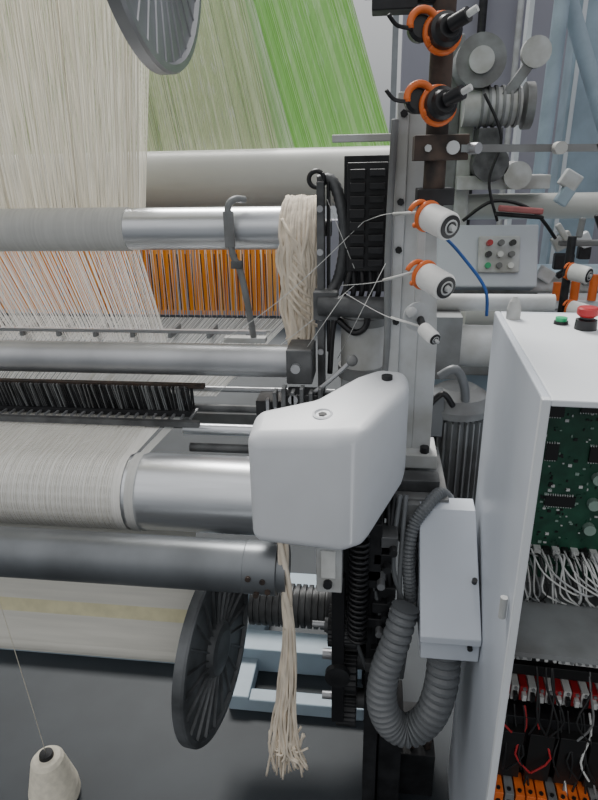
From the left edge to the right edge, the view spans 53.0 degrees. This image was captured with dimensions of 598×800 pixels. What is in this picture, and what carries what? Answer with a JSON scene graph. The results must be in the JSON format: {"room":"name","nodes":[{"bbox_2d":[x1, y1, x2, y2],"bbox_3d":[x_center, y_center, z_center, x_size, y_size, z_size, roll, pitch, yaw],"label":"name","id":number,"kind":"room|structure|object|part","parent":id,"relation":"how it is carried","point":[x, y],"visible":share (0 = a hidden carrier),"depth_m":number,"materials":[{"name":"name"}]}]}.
{"room":"textile factory","nodes":[
{"label":"textile factory","id":0,"kind":"room"},
{"bbox_2d":[0,313,454,799],"bbox_3d":[0.341,0.690,2.938,12.000,0.050,9.000,2,22,7],"label":"floor","id":1,"kind":"structure","parent":0,"point":[111,718],"depth_m":1.95,"materials":[{"name":"grey concrete"}]},
{"bbox_2d":[0,604,80,799],"bbox_3d":[-0.713,0.783,1.598,0.140,0.800,0.140,2,22,7],"label":"cone","id":2,"kind":"object","parent":1,"relation":"on","point":[53,776],"visible":1,"depth_m":1.67,"materials":[{"name":"fabric"}]},
{"bbox_2d":[0,0,597,799],"bbox_3d":[-1.071,-0.636,2.217,3.699,3.000,2.313,2,22,7],"label":"weaving loom","id":3,"kind":"object","parent":1,"relation":"on","point":[102,555],"visible":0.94,"depth_m":1.58,"materials":[{"name":"metal"}]},
{"bbox_3d":[-1.026,-0.231,1.942,1.880,0.035,0.100,2,22,7],"label":"rail","id":4,"kind":"part","parent":3,"relation":"part of","materials":[{"name":"silver metal"}]},
{"bbox_2d":[265,543,308,779],"bbox_3d":[-0.035,0.608,1.350,0.110,0.690,0.042,2,22,7],"label":"bundle","id":5,"kind":"object","parent":3,"relation":"hanging from","point":[285,743],"visible":0.99,"depth_m":1.37,"materials":[{"name":"beige fabric"}]},
{"bbox_2d":[275,194,316,344],"bbox_3d":[0.007,-0.340,1.624,0.119,0.410,0.196,2,22,7],"label":"cotton yarn hank","id":6,"kind":"object","parent":3,"relation":"on","point":[296,254],"visible":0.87,"depth_m":1.53,"materials":[{"name":"beige fabric"}]},
{"bbox_3d":[0.040,-0.049,1.453,0.204,0.144,0.074,2,22,7],"label":"ball lever","id":7,"kind":"part","parent":3,"relation":"part of","materials":[{"name":"metal"}]},
{"bbox_3d":[0.239,0.573,1.794,0.330,1.010,0.850,2,22,7],"label":"frame","id":8,"kind":"part","parent":3,"relation":"part of","materials":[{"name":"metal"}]},
{"bbox_3d":[0.205,-0.241,1.378,0.260,0.830,0.110,2,22,7],"label":"bobbin post","id":9,"kind":"part","parent":3,"relation":"part of","materials":[{"name":"grey metal"}]},
{"bbox_2d":[417,316,439,344],"bbox_3d":[0.253,-0.144,1.219,0.038,0.038,0.126,-4,22,-6],"label":"spool","id":10,"kind":"object","parent":3,"relation":"attached to","point":[426,331],"visible":0.98,"depth_m":1.18,"materials":[{"name":"white plastic"}]},
{"bbox_2d":[385,79,472,126],"bbox_3d":[0.235,-0.527,1.066,0.148,0.077,0.109,6,23,19],"label":"yarn tensioner","id":11,"kind":"object","parent":3,"relation":"attached to","point":[436,104],"visible":1,"depth_m":1.05,"materials":[{"name":"black plastic"}]},
{"bbox_2d":[405,259,455,299],"bbox_3d":[0.244,-0.239,1.169,0.078,0.070,0.140,-8,22,-16],"label":"spool","id":12,"kind":"object","parent":3,"relation":"attached to","point":[427,276],"visible":1,"depth_m":1.13,"materials":[{"name":"white plastic"}]},
{"bbox_2d":[387,4,478,55],"bbox_3d":[0.233,-0.631,1.025,0.148,0.077,0.109,6,23,19],"label":"yarn tensioner","id":13,"kind":"object","parent":3,"relation":"attached to","point":[440,31],"visible":1,"depth_m":1.01,"materials":[{"name":"black plastic"}]},
{"bbox_2d":[408,199,459,239],"bbox_3d":[0.242,-0.341,1.129,0.078,0.070,0.140,-8,22,-16],"label":"spool","id":14,"kind":"object","parent":3,"relation":"attached to","point":[432,218],"visible":1,"depth_m":1.09,"materials":[{"name":"white plastic"}]},
{"bbox_2d":[415,498,481,661],"bbox_3d":[0.328,0.388,1.330,0.124,0.260,0.250,2,22,7],"label":"box","id":15,"kind":"object","parent":3,"relation":"attached to","point":[446,567],"visible":0.91,"depth_m":1.28,"materials":[{"name":"paint"}]},
{"bbox_2d":[366,599,460,748],"bbox_3d":[0.267,0.630,1.380,0.222,0.374,0.128,2,22,7],"label":"corrugated hose","id":16,"kind":"object","parent":15,"relation":"attached to","point":[433,709],"visible":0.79,"depth_m":1.34,"materials":[{"name":"grey plastic"}]},
{"bbox_2d":[402,487,453,603],"bbox_3d":[0.295,0.331,1.397,0.043,0.253,0.179,18,28,40],"label":"corrugated hose","id":17,"kind":"object","parent":15,"relation":"attached to","point":[434,497],"visible":0.96,"depth_m":1.34,"materials":[{"name":"grey plastic"}]},
{"bbox_3d":[0.512,0.113,1.740,0.400,0.795,0.308,2,22,7],"label":"drive motor","id":18,"kind":"part","parent":3,"relation":"part of","materials":[{"name":"grey paint"}]},
{"bbox_2d":[466,0,524,224],"bbox_3d":[1.944,-3.239,5.936,0.418,5.000,0.077,2,22,7],"label":"pipe","id":19,"kind":"object","parent":1,"relation":"on","point":[482,13],"visible":0.14,"depth_m":5.79,"materials":[{"name":"metal"}]},
{"bbox_2d":[434,32,597,391],"bbox_3d":[1.741,-0.766,3.353,2.200,2.300,1.226,2,22,7],"label":"machine","id":20,"kind":"object","parent":1,"relation":"on","point":[505,257],"visible":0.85,"depth_m":3.17,"materials":[{"name":"paint"}]},
{"bbox_3d":[1.035,-0.788,3.337,0.540,0.355,0.235,2,22,7],"label":"control panel","id":21,"kind":"part","parent":20,"relation":"part of","materials":[{"name":"paint"}]},
{"bbox_3d":[1.087,-1.356,3.161,0.595,0.974,0.408,2,22,7],"label":"gear motor","id":22,"kind":"part","parent":20,"relation":"part of","materials":[{"name":"grey paint"}]},
{"bbox_2d":[448,296,597,799],"bbox_3d":[0.683,0.550,1.236,0.634,1.445,0.524,3,22,10],"label":"cabinet","id":23,"kind":"object","parent":1,"relation":"on","point":[525,726],"visible":1,"depth_m":1.08,"materials":[{"name":"metal"}]},
{"bbox_3d":[0.642,0.656,1.026,0.634,1.402,0.050,3,22,10],"label":"door frame","id":24,"kind":"part","parent":23,"relation":"part of","materials":[{"name":"grey paint"}]},
{"bbox_3d":[0.665,0.601,1.103,0.596,1.328,0.190,3,22,10],"label":"mounting panel","id":25,"kind":"part","parent":23,"relation":"part of","materials":[{"name":"grey paint"}]},
{"bbox_2d":[504,0,597,240],"bbox_3d":[1.783,-1.633,3.914,1.090,3.500,0.344,2,22,7],"label":"brace","id":26,"kind":"object","parent":1,"relation":"on","point":[567,14],"visible":0.44,"depth_m":3.70,"materials":[{"name":"blue paint"}]},
{"bbox_2d":[539,0,597,263],"bbox_3d":[1.963,-2.461,3.960,0.300,5.000,0.210,2,22,7],"label":"steel column","id":27,"kind":"structure","parent":1,"relation":"on","point":[575,124],"depth_m":4.13,"materials":[{"name":"metal"}]},
{"bbox_2d":[0,0,597,315],"bbox_3d":[0.847,-3.808,6.073,12.000,6.000,0.200,2,22,7],"label":"wall","id":28,"kind":"structure","parent":0,"point":[501,14],"depth_m":6.11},
{"bbox_2d":[59,1,398,147],"bbox_3d":[-2.032,-3.732,6.443,6.200,3.500,0.080,2,22,7],"label":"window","id":29,"kind":"structure","parent":28,"relation":"in","point":[395,31],"depth_m":6.14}
]}

